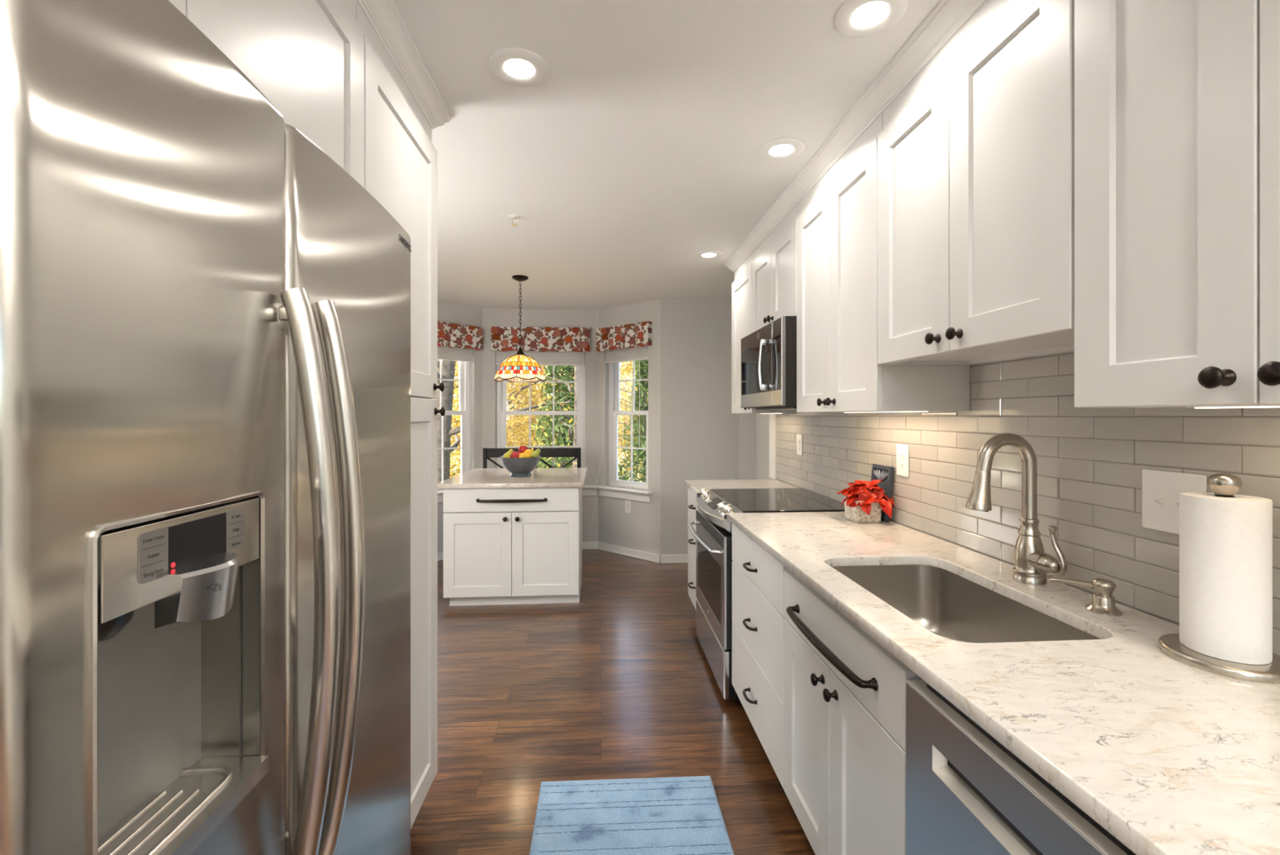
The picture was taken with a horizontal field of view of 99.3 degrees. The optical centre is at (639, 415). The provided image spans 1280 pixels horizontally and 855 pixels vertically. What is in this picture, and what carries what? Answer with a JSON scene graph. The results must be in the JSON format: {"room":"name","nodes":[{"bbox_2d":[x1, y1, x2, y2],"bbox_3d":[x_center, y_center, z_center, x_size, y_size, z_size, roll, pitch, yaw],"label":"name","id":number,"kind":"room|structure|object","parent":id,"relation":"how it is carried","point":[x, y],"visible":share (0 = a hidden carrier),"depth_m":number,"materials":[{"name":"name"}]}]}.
{"room":"kitchen","nodes":[
{"label":"kitchen","id":0,"kind":"room"},
{"bbox_2d":[437,300,482,552],"bbox_3d":[-1.922,0.139,5.239,0.150,2.455,0.943,0,0,41],"label":"wall","id":1,"kind":"structure","parent":0,"point":[451,313],"depth_m":5.44,"materials":[{"name":"grey paint"}]},
{"bbox_2d":[437,490,443,502],"bbox_3d":[-1.834,0.765,5.230,0.115,0.104,0.700,0,0,41],"label":"window sill","id":2,"kind":"structure","parent":1,"relation":"attached to","point":[440,493],"depth_m":5.13,"materials":[{"name":"white paint"}]},
{"bbox_2d":[437,551,443,560],"bbox_3d":[-1.855,1.329,5.183,0.022,0.075,0.813,0,0,41],"label":"baseboard","id":3,"kind":"structure","parent":1,"relation":"attached to","point":[440,555],"depth_m":5.14,"materials":[{"name":"white paint"}]},
{"bbox_2d":[437,359,471,489],"bbox_3d":[-1.923,-0.011,5.280,0.095,1.445,0.577,0,0,41],"label":"window","id":4,"kind":"structure","parent":1,"relation":"in","point":[464,367],"depth_m":5.44,"materials":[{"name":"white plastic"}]},
{"bbox_2d":[437,346,473,362],"bbox_3d":[-1.863,-0.332,5.229,0.058,0.798,0.573,0,0,41],"label":"window blind","id":5,"kind":"object","parent":1,"relation":"attached to","point":[444,353],"visible":0.48,"depth_m":5.28,"materials":[{"name":"white fabric"}]},
{"bbox_2d":[437,320,483,350],"bbox_3d":[-1.814,-0.766,5.193,0.069,0.234,0.690,0,0,41],"label":"valance","id":6,"kind":"object","parent":1,"relation":"attached to","point":[450,335],"visible":0.66,"depth_m":5.24,"materials":[{"name":"fabric"}]},
{"bbox_2d":[482,308,598,542],"bbox_3d":[-1.017,0.139,5.617,1.298,2.455,0.150,0,0,-4],"label":"wall","id":7,"kind":"structure","parent":0,"point":[535,317],"depth_m":5.56,"materials":[{"name":"grey paint"}]},
{"bbox_2d":[490,326,590,351],"bbox_3d":[-1.004,-0.771,5.506,0.985,0.248,0.069,0,0,-4],"label":"valance","id":8,"kind":"object","parent":7,"relation":"attached to","point":[502,338],"visible":0.98,"depth_m":5.48,"materials":[{"name":"fabric"}]},
{"bbox_2d":[495,350,585,367],"bbox_3d":[-1.016,-0.612,5.566,0.906,0.238,0.058,0,0,-4],"label":"window blind","id":9,"kind":"object","parent":7,"relation":"attached to","point":[546,357],"visible":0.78,"depth_m":5.56,"materials":[{"name":"white fabric"}]},
{"bbox_2d":[496,364,585,484],"bbox_3d":[-1.021,-0.011,5.644,0.910,1.445,0.095,0,0,-4],"label":"window","id":10,"kind":"structure","parent":7,"relation":"in","point":[501,386],"depth_m":5.63,"materials":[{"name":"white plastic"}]},
{"bbox_2d":[582,484,597,495],"bbox_3d":[-1.014,0.765,5.544,1.170,0.104,0.115,0,0,-4],"label":"window sill","id":11,"kind":"structure","parent":7,"relation":"attached to","point":[587,490],"depth_m":5.56,"materials":[{"name":"white paint"}]},
{"bbox_2d":[582,541,598,549],"bbox_3d":[-1.010,1.329,5.530,1.168,0.075,0.021,0,0,-4],"label":"baseboard","id":12,"kind":"structure","parent":7,"relation":"attached to","point":[591,544],"depth_m":5.56,"materials":[{"name":"white paint"}]},
{"bbox_2d":[410,549,815,854],"bbox_3d":[-0.362,1.442,1.202,3.650,0.150,9.050,0,0,-4],"label":"floor","id":13,"kind":"structure","parent":0,"point":[619,682],"depth_m":2.47,"materials":[{"name":"brown wood"}]},
{"bbox_2d":[0,0,411,854],"bbox_3d":[-0.831,0.473,0.813,0.830,1.787,0.868,0,0,-4],"label":"refrigerator","id":14,"kind":"object","parent":13,"relation":"on","point":[205,317],"visible":1,"depth_m":0.58,"materials":[{"name":"silver metal"}]},
{"bbox_2d":[355,0,445,828],"bbox_3d":[-0.998,0.174,1.607,0.673,2.386,0.593,0,0,-4],"label":"pantry cabinet","id":15,"kind":"object","parent":13,"relation":"on","point":[401,157],"visible":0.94,"depth_m":1.75,"materials":[{"name":"white paint"}]},
{"bbox_2d":[482,447,531,468],"bbox_3d":[-1.228,0.834,4.887,0.444,1.066,0.434,0,0,-4],"label":"counter stool","id":16,"kind":"object","parent":13,"relation":"on","point":[486,452],"visible":0.16,"depth_m":5.06,"materials":[{"name":"black paint"}]},
{"bbox_2d":[443,487,582,605],"bbox_3d":[-0.936,0.941,4.152,0.960,0.851,0.653,0,0,-4],"label":"base cabinet","id":17,"kind":"object","parent":13,"relation":"on","point":[501,545],"visible":0.98,"depth_m":3.88,"materials":[{"name":"white paint"}]},
{"bbox_2d":[437,467,586,488],"bbox_3d":[-0.966,0.497,4.427,1.037,0.035,1.140,0,0,-4],"label":"countertop","id":18,"kind":"structure","parent":17,"relation":"on","point":[495,477],"depth_m":4.08,"materials":[{"name":"beige stone"}]},
{"bbox_2d":[499,455,541,476],"bbox_3d":[-0.959,0.402,4.363,0.326,0.154,0.326,0,0,-4],"label":"fruit bowl","id":19,"kind":"object","parent":18,"relation":"on","point":[517,467],"visible":0.89,"depth_m":4.26,"materials":[{"name":"stone"}]},
{"bbox_2d":[502,447,514,457],"bbox_3d":[-1.057,0.313,4.335,0.080,0.118,0.079,0,0,38],"label":"pear","id":20,"kind":"object","parent":19,"relation":"in","point":[507,454],"visible":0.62,"depth_m":4.31,"materials":[{"name":"yellow plant"}]},
{"bbox_2d":[510,449,520,457],"bbox_3d":[-0.977,0.317,4.285,0.089,0.096,0.089,0,0,3],"label":"apple","id":21,"kind":"object","parent":19,"relation":"in","point":[514,454],"visible":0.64,"depth_m":4.25,"materials":[{"name":"red plant"}]},
{"bbox_2d":[518,444,528,453],"bbox_3d":[-0.941,0.271,4.391,0.081,0.087,0.081,0,0,2],"label":"apple","id":22,"kind":"object","parent":19,"relation":"in","point":[522,448],"visible":0.64,"depth_m":4.36,"materials":[{"name":"red plant"}]},
{"bbox_2d":[519,452,530,457],"bbox_3d":[-0.900,0.322,4.259,0.105,0.068,0.068,0,0,11],"label":"pear","id":23,"kind":"object","parent":19,"relation":"in","point":[522,455],"visible":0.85,"depth_m":4.24,"materials":[{"name":"yellow plant"}]},
{"bbox_2d":[524,448,533,454],"bbox_3d":[-0.887,0.302,4.351,0.078,0.074,0.090,0,0,31],"label":"lemon","id":24,"kind":"object","parent":19,"relation":"in","point":[529,451],"visible":0.43,"depth_m":4.32,"materials":[{"name":"yellow plant"}]},
{"bbox_2d":[530,448,541,457],"bbox_3d":[-0.843,0.307,4.337,0.092,0.100,0.075,0,0,45],"label":"pear","id":25,"kind":"object","parent":19,"relation":"in","point":[535,453],"visible":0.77,"depth_m":4.32,"materials":[{"name":"green plant"}]},
{"bbox_2d":[533,447,581,467],"bbox_3d":[-0.766,0.834,4.920,0.444,1.066,0.434,0,0,-4],"label":"counter stool","id":26,"kind":"object","parent":13,"relation":"on","point":[575,452],"visible":0.21,"depth_m":5.11,"materials":[{"name":"black paint"}]},
{"bbox_2d":[528,775,733,854],"bbox_3d":[-0.017,1.359,1.561,0.634,0.013,0.968,0,0,-4],"label":"rug","id":27,"kind":"object","parent":13,"relation":"on","point":[677,815],"visible":1,"depth_m":1.82,"materials":[{"name":"blue fabric"}]},
{"bbox_2d":[688,487,697,609],"bbox_3d":[0.653,0.925,3.586,0.674,0.884,0.508,0,0,-4],"label":"base cabinet","id":28,"kind":"object","parent":13,"relation":"on","point":[692,504],"visible":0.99,"depth_m":3.62,"materials":[{"name":"white paint"}]},
{"bbox_2d":[684,479,799,493],"bbox_3d":[0.661,0.468,3.596,0.663,0.030,0.527,0,0,-4],"label":"countertop","id":29,"kind":"structure","parent":28,"relation":"on","point":[695,486],"depth_m":3.58,"materials":[{"name":"white stone"}]},
{"bbox_2d":[731,523,788,788],"bbox_3d":[0.752,0.925,2.200,0.674,0.884,0.722,0,0,-4],"label":"base cabinet","id":30,"kind":"object","parent":13,"relation":"on","point":[757,618],"visible":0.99,"depth_m":2.09,"materials":[{"name":"white paint"}]},
{"bbox_2d":[726,511,1279,854],"bbox_3d":[0.843,0.468,1.062,0.663,0.030,2.998,0,0,-4],"label":"countertop","id":31,"kind":"structure","parent":30,"relation":"on","point":[1167,755],"depth_m":0.87,"materials":[{"name":"white stone"}]},
{"bbox_2d":[836,479,894,522],"bbox_3d":[0.970,0.362,2.334,0.224,0.181,0.207,0,0,12],"label":"flower pot","id":32,"kind":"object","parent":31,"relation":"on","point":[866,506],"visible":1,"depth_m":2.30,"materials":[{"name":"stone"}]},
{"bbox_2d":[871,463,893,522],"bbox_3d":[1.055,0.335,2.386,0.041,0.235,0.155,0,0,-4],"label":"carved plaque","id":33,"kind":"object","parent":31,"relation":"on","point":[880,472],"visible":0.39,"depth_m":2.35,"materials":[{"name":"black metal"}]},
{"bbox_2d":[831,564,1100,643],"bbox_3d":[0.784,0.592,1.422,0.413,0.217,0.686,0,0,-4],"label":"sink","id":34,"kind":"object","parent":31,"relation":"in","point":[948,604],"visible":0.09,"depth_m":1.65,"materials":[{"name":"silver metal"}]},
{"bbox_2d":[965,432,1066,585],"bbox_3d":[1.001,0.250,1.450,0.215,0.406,0.145,0,0,-4],"label":"faucet","id":35,"kind":"object","parent":31,"relation":"on","point":[1032,563],"visible":1,"depth_m":1.47,"materials":[{"name":"silver metal"}]},
{"bbox_2d":[1048,577,1123,616],"bbox_3d":[1.047,0.415,1.276,0.133,0.075,0.067,0,0,30],"label":"soap dispenser","id":36,"kind":"object","parent":31,"relation":"on","point":[1103,602],"visible":1,"depth_m":1.25,"materials":[{"name":"silver metal"}]},
{"bbox_2d":[1158,473,1279,684],"bbox_3d":[1.081,0.279,1.005,0.178,0.346,0.178,0,0,-4],"label":"paper towel holder","id":37,"kind":"object","parent":31,"relation":"on","point":[1223,485],"visible":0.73,"depth_m":0.98,"materials":[{"name":"silver metal"}]},
{"bbox_2d":[1179,492,1272,664],"bbox_3d":[1.081,0.292,1.005,0.116,0.285,0.117,0,0,-4],"label":"paper towel roll","id":38,"kind":"object","parent":37,"relation":"on","point":[1226,543],"visible":0.98,"depth_m":0.96,"materials":[{"name":"white paper"}]},
{"bbox_2d":[687,487,844,699],"bbox_3d":[0.659,0.896,2.945,0.745,0.942,0.769,0,0,-4],"label":"range","id":39,"kind":"object","parent":13,"relation":"on","point":[713,535],"visible":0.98,"depth_m":2.78,"materials":[{"name":"silver metal"}]},
{"bbox_2d":[783,569,921,854],"bbox_3d":[0.797,0.925,1.474,0.689,0.884,0.726,0,0,-4],"label":"base cabinet","id":40,"kind":"object","parent":13,"relation":"on","point":[845,693],"visible":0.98,"depth_m":1.38,"materials":[{"name":"white paint"}]},
{"bbox_2d":[906,679,1135,854],"bbox_3d":[0.869,0.931,0.806,0.640,0.872,0.600,0,0,-4],"label":"dishwasher","id":41,"kind":"object","parent":13,"relation":"on","point":[967,793],"visible":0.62,"depth_m":0.89,"materials":[{"name":"silver metal"}]},
{"bbox_2d":[598,298,660,555],"bbox_3d":[-0.068,0.139,5.372,0.943,2.455,0.150,0,0,41],"label":"wall","id":42,"kind":"structure","parent":0,"point":[639,530],"depth_m":5.26,"materials":[{"name":"grey paint"}]},
{"bbox_2d":[595,484,651,502],"bbox_3d":[-0.157,0.765,5.353,0.710,0.104,0.115,0,0,41],"label":"window sill","id":43,"kind":"structure","parent":42,"relation":"attached to","point":[603,491],"depth_m":5.31,"materials":[{"name":"white paint"}]},
{"bbox_2d":[595,320,652,351],"bbox_3d":[-0.169,-0.766,5.312,0.685,0.234,0.069,0,0,41],"label":"valance","id":44,"kind":"object","parent":42,"relation":"attached to","point":[637,334],"visible":1,"depth_m":5.25,"materials":[{"name":"fabric"}]},
{"bbox_2d":[608,360,648,489],"bbox_3d":[-0.073,-0.011,5.412,0.577,1.445,0.095,0,0,41],"label":"window","id":45,"kind":"structure","parent":42,"relation":"in","point":[615,380],"depth_m":5.53,"materials":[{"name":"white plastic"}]},
{"bbox_2d":[605,345,648,448],"bbox_3d":[-0.124,-0.207,5.353,0.573,1.048,0.058,0,0,41],"label":"window blind","id":46,"kind":"object","parent":45,"relation":"attached to","point":[638,353],"visible":0.68,"depth_m":5.31,"materials":[{"name":"white fabric"}]},
{"bbox_2d":[585,378,604,547],"bbox_3d":[-0.504,0.402,5.531,0.306,1.931,0.030,0,0,11],"label":"lift cord","id":47,"kind":"object","parent":46,"relation":"hanging from","point":[604,379],"visible":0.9,"depth_m":5.51,"materials":[{"name":"fabric"}]},
{"bbox_2d":[625,499,631,513],"bbox_3d":[-0.114,0.887,5.306,0.088,0.131,0.009,0,0,41],"label":"outlet","id":48,"kind":"object","parent":42,"relation":"attached to","point":[628,502],"visible":1,"depth_m":5.30,"materials":[{"name":"white plastic"}]},
{"bbox_2d":[597,541,660,563],"bbox_3d":[-0.124,1.329,5.306,0.813,0.075,0.022,0,0,41],"label":"baseboard","id":49,"kind":"structure","parent":42,"relation":"attached to","point":[633,553],"depth_m":5.27,"materials":[{"name":"white paint"}]},
{"bbox_2d":[393,0,940,310],"bbox_3d":[-0.362,-1.188,1.202,3.650,0.200,9.050,0,0,-4],"label":"ceiling","id":50,"kind":"structure","parent":0,"point":[636,155],"depth_m":2.08,"materials":[{"name":"paint"}]},
{"bbox_2d":[355,0,452,128],"bbox_3d":[-0.773,-1.053,0.710,0.354,0.070,2.526,0,0,-4],"label":"crown molding","id":51,"kind":"structure","parent":50,"relation":"attached to","point":[384,16],"depth_m":1.59,"materials":[{"name":"white paint"}]},
{"bbox_2d":[508,213,519,226],"bbox_3d":[-0.684,-1.063,2.959,0.064,0.050,0.064,0,0,-4],"label":"sprinkler head","id":52,"kind":"object","parent":50,"relation":"attached to","point":[514,216],"visible":1,"depth_m":2.95},
{"bbox_2d":[488,47,549,86],"bbox_3d":[-0.377,-1.084,1.697,0.184,0.008,0.184,0,0,-4],"label":"recessed light","id":53,"kind":"object","parent":50,"relation":"in","point":[520,67],"visible":1,"depth_m":1.68,"materials":[{"name":"white paint"}]},
{"bbox_2d":[503,58,534,78],"bbox_3d":[-0.377,-1.084,1.697,0.093,0.007,0.093,0,0,-4],"label":"diffuser","id":54,"kind":"object","parent":53,"relation":"attached to","point":[513,68],"depth_m":1.69,"materials":[{"name":"white plastic"}]},
{"bbox_2d":[493,275,546,382],"bbox_3d":[-0.939,-0.680,4.261,0.402,0.816,0.402,0,0,39],"label":"pendant lamp","id":55,"kind":"object","parent":50,"relation":"hanging from","point":[518,367],"visible":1,"depth_m":4.15,"materials":[{"name":"multicoloured glass"}]},
{"bbox_2d":[695,249,722,258],"bbox_3d":[0.464,-1.084,3.663,0.184,0.008,0.184,0,0,-4],"label":"recessed light","id":56,"kind":"object","parent":50,"relation":"in","point":[710,254],"visible":1,"depth_m":3.64,"materials":[{"name":"white paint"}]},
{"bbox_2d":[702,253,715,257],"bbox_3d":[0.464,-1.084,3.663,0.093,0.007,0.093,0,0,-4],"label":"diffuser","id":57,"kind":"object","parent":56,"relation":"attached to","point":[704,255],"depth_m":3.66,"materials":[{"name":"white"}]},
{"bbox_2d":[758,137,804,160],"bbox_3d":[0.578,-1.084,2.217,0.184,0.008,0.184,0,0,-4],"label":"recessed light","id":58,"kind":"object","parent":50,"relation":"in","point":[780,148],"visible":1,"depth_m":2.20,"materials":[{"name":"white paint"}]},
{"bbox_2d":[769,144,793,155],"bbox_3d":[0.578,-1.084,2.217,0.093,0.007,0.093,0,0,-4],"label":"diffuser","id":59,"kind":"object","parent":58,"relation":"attached to","point":[775,149],"depth_m":2.22,"materials":[{"name":"white plastic"}]},
{"bbox_2d":[834,0,907,38],"bbox_3d":[0.622,-1.084,1.468,0.184,0.008,0.184,0,0,-4],"label":"recessed light","id":60,"kind":"object","parent":50,"relation":"in","point":[855,19],"visible":1,"depth_m":1.47,"materials":[{"name":"white paint"}]},
{"bbox_2d":[851,0,888,26],"bbox_3d":[0.622,-1.084,1.468,0.093,0.007,0.093,0,0,-4],"label":"diffuser","id":61,"kind":"object","parent":60,"relation":"attached to","point":[864,13],"depth_m":1.46,"materials":[{"name":"white plastic"}]},
{"bbox_2d":[660,298,735,555],"bbox_3d":[0.685,0.139,5.142,0.998,2.455,0.120,0,0,-4],"label":"wall","id":62,"kind":"structure","parent":0,"point":[698,422],"depth_m":5.07,"materials":[{"name":"grey paint"}]},
{"bbox_2d":[660,554,688,563],"bbox_3d":[0.544,1.329,5.060,0.704,0.075,0.021,0,0,-4],"label":"baseboard","id":63,"kind":"structure","parent":62,"relation":"attached to","point":[673,558],"depth_m":5.04,"materials":[{"name":"white paint"}]},
{"bbox_2d":[735,351,1279,655],"bbox_3d":[1.330,0.139,1.008,0.303,2.455,8.220,0,0,-4],"label":"wall","id":64,"kind":"structure","parent":0,"point":[1091,461],"depth_m":1.51,"materials":[{"name":"grey tile"}]},
{"bbox_2d":[731,249,804,413],"bbox_3d":[0.812,-0.518,3.594,0.360,1.003,0.516,0,0,-4],"label":"upper cabinet","id":65,"kind":"object","parent":64,"relation":"attached to","point":[741,287],"visible":0.34,"depth_m":3.64,"materials":[{"name":"white paint"}]},
{"bbox_2d":[768,413,776,479],"bbox_3d":[0.966,-0.318,3.947,0.018,1.539,0.124,0,0,-4],"label":"trim","id":66,"kind":"structure","parent":64,"relation":"attached to","point":[772,417],"depth_m":3.92,"materials":[{"name":"white paint"}]},
{"bbox_2d":[751,200,800,333],"bbox_3d":[0.858,-0.747,2.956,0.360,0.544,0.759,0,0,-4],"label":"upper cabinet","id":67,"kind":"object","parent":64,"relation":"attached to","point":[774,268],"visible":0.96,"depth_m":2.87,"materials":[{"name":"white paint"}]},
{"bbox_2d":[741,315,796,409],"bbox_3d":[0.812,-0.253,2.950,0.448,0.438,0.752,0,0,-4],"label":"microwave","id":68,"kind":"object","parent":67,"relation":"attached to","point":[768,353],"visible":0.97,"depth_m":2.75,"materials":[{"name":"silver metal"}]},
{"bbox_2d":[796,434,802,455],"bbox_3d":[1.002,0.183,3.415,0.009,0.131,0.088,0,0,-4],"label":"outlet","id":69,"kind":"object","parent":64,"relation":"attached to","point":[799,437],"visible":1,"depth_m":3.40,"materials":[{"name":"white plastic"}]},
{"bbox_2d":[724,0,986,271],"bbox_3d":[0.941,-1.053,1.742,0.354,0.070,4.340,0,0,-4],"label":"crown molding","id":70,"kind":"structure","parent":64,"relation":"attached to","point":[947,17],"depth_m":1.82,"materials":[{"name":"white paint"}]},
{"bbox_2d":[796,111,969,412],"bbox_3d":[0.912,-0.518,2.202,0.360,1.003,0.748,0,0,-4],"label":"upper cabinet","id":71,"kind":"object","parent":64,"relation":"attached to","point":[838,370],"visible":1,"depth_m":2.04,"materials":[{"name":"white paint"}]},
{"bbox_2d":[841,410,931,413],"bbox_3d":[0.966,-0.021,2.185,0.040,0.014,0.620,0,0,-4],"label":"light","id":72,"kind":"object","parent":71,"relation":"attached to","point":[877,411],"visible":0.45,"depth_m":2.08,"materials":[{"name":"white plastic"}]},
{"bbox_2d":[896,444,909,476],"bbox_3d":[1.085,0.184,2.248,0.009,0.131,0.088,0,0,-4],"label":"outlet","id":73,"kind":"object","parent":64,"relation":"attached to","point":[902,450],"visible":1,"depth_m":2.24,"materials":[{"name":"white plastic"}]},
{"bbox_2d":[898,451,904,458],"bbox_3d":[1.083,0.164,2.248,0.003,0.029,0.034,0,0,-4],"label":"receptacle","id":74,"kind":"object","parent":73,"relation":"attached to","point":[901,454],"depth_m":2.25,"materials":[{"name":"white plastic"}]},
{"bbox_2d":[898,461,904,468],"bbox_3d":[1.083,0.204,2.248,0.003,0.029,0.034,0,0,-4],"label":"receptacle","id":75,"kind":"object","parent":73,"relation":"attached to","point":[901,464],"depth_m":2.25,"materials":[{"name":"white plastic"}]},
{"bbox_2d":[877,0,1074,364],"bbox_3d":[0.966,-0.595,1.451,0.360,0.848,0.750,0,0,-4],"label":"upper cabinet","id":76,"kind":"object","parent":64,"relation":"attached to","point":[975,153],"visible":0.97,"depth_m":1.33,"materials":[{"name":"white paint"}]},
{"bbox_2d":[1142,469,1206,534],"bbox_3d":[1.157,0.190,1.186,0.018,0.134,0.132,0,0,-4],"label":"switch plate","id":77,"kind":"object","parent":64,"relation":"attached to","point":[1161,490],"visible":0.64,"depth_m":1.20,"materials":[{"name":"white plastic"}]},
{"bbox_2d":[1074,0,1279,407],"bbox_3d":[1.014,-0.518,0.774,0.360,1.003,0.597,0,0,-4],"label":"upper cabinet","id":78,"kind":"object","parent":64,"relation":"attached to","point":[1177,102],"visible":1,"depth_m":0.88,"materials":[{"name":"white paint"}]},
{"bbox_2d":[1185,404,1279,408],"bbox_3d":[1.067,-0.021,0.778,0.040,0.014,0.500,0,0,-4],"label":"light","id":79,"kind":"object","parent":78,"relation":"attached to","point":[1260,406],"visible":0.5,"depth_m":0.94,"materials":[{"name":"white plastic"}]},
{"label":"outside","id":80,"kind":"structure","parent":0,"visible":0},
{"bbox_2d":[449,448,642,481],"bbox_3d":[-2.713,4.117,37.853,80.000,0.300,64.100,0,0,-4],"label":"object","id":81,"kind":"structure","parent":80,"point":[454,456],"depth_m":45.33,"materials":[{"name":"plant"}]},
{"bbox_2d":[431,359,460,476],"bbox_3d":[-5.523,-0.264,14.254,4.006,8.469,3.993,0,0,26],"label":"tree","id":82,"kind":"object","parent":81,"relation":"on","point":[453,466],"visible":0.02,"depth_m":14.00,"materials":[{"name":"yellow plant"}]},
{"bbox_2d":[434,359,564,483],"bbox_3d":[-3.414,-0.502,9.478,4.829,8.953,4.793,0,0,-4],"label":"tree","id":83,"kind":"object","parent":81,"relation":"on","point":[448,366],"visible":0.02,"depth_m":9.30,"materials":[{"name":"grey plant"}]},
{"bbox_2d":[449,364,559,477],"bbox_3d":[-2.886,0.609,11.427,2.496,6.721,2.502,0,0,-4],"label":"tree","id":84,"kind":"object","parent":81,"relation":"on","point":[518,388],"visible":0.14,"depth_m":11.25,"materials":[{"name":"yellow plant"}]},
{"bbox_2d":[455,365,573,448],"bbox_3d":[-4.568,-1.304,23.234,6.597,10.544,6.609,0,0,18],"label":"tree","id":85,"kind":"object","parent":81,"relation":"on","point":[540,366],"visible":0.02,"depth_m":21.91,"materials":[{"name":"yellow plant"}]},
{"bbox_2d":[506,365,574,467],"bbox_3d":[-2.684,-0.061,16.043,4.018,8.057,4.032,0,0,-4],"label":"tree","id":86,"kind":"object","parent":81,"relation":"on","point":[508,390],"visible":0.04,"depth_m":15.40,"materials":[{"name":"yellow plant"}]},
{"bbox_2d":[507,365,633,473],"bbox_3d":[-1.059,0.366,8.358,1.939,7.206,1.968,0,0,-4],"label":"tree","id":87,"kind":"object","parent":81,"relation":"on","point":[570,432],"visible":0.23,"depth_m":8.36,"materials":[{"name":"green plant"}]},
{"bbox_2d":[531,365,631,479],"bbox_3d":[-1.341,0.433,10.108,2.468,7.072,2.496,0,0,-25],"label":"tree","id":88,"kind":"object","parent":81,"relation":"on","point":[562,429],"visible":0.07,"depth_m":9.81,"materials":[{"name":"green plant"}]},
{"bbox_2d":[617,360,648,482],"bbox_3d":[0.150,0.671,10.631,2.211,6.594,2.106,0,0,13],"label":"tree","id":89,"kind":"object","parent":81,"relation":"on","point":[640,453],"visible":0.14,"depth_m":10.48,"materials":[{"name":"green plant"}]},
{"bbox_2d":[617,360,648,482],"bbox_3d":[0.311,-0.061,14.261,4.008,8.064,3.990,0,0,31],"label":"tree","id":90,"kind":"object","parent":81,"relation":"on","point":[624,369],"visible":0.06,"depth_m":13.75,"materials":[{"name":"yellow plant"}]},
{"bbox_2d":[617,360,648,468],"bbox_3d":[1.493,-1.340,23.651,6.025,10.621,5.988,0,0,39],"label":"tree","id":91,"kind":"object","parent":81,"relation":"on","point":[625,440],"visible":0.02,"depth_m":23.15,"materials":[{"name":"yellow plant"}]},
{"bbox_3d":[-1.242,0.139,-0.711,0.140,2.455,5.160,0,0,-4],"label":"wall","id":92,"kind":"structure","parent":0,"visible":0},
{"bbox_2d":[168,0,364,187],"bbox_3d":[-0.936,-0.736,0.739,0.673,0.566,1.142,0,0,-4],"label":"upper cabinet","id":93,"kind":"object","parent":92,"relation":"attached to","point":[306,57],"visible":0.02,"depth_m":1.07,"materials":[{"name":"white paint"}]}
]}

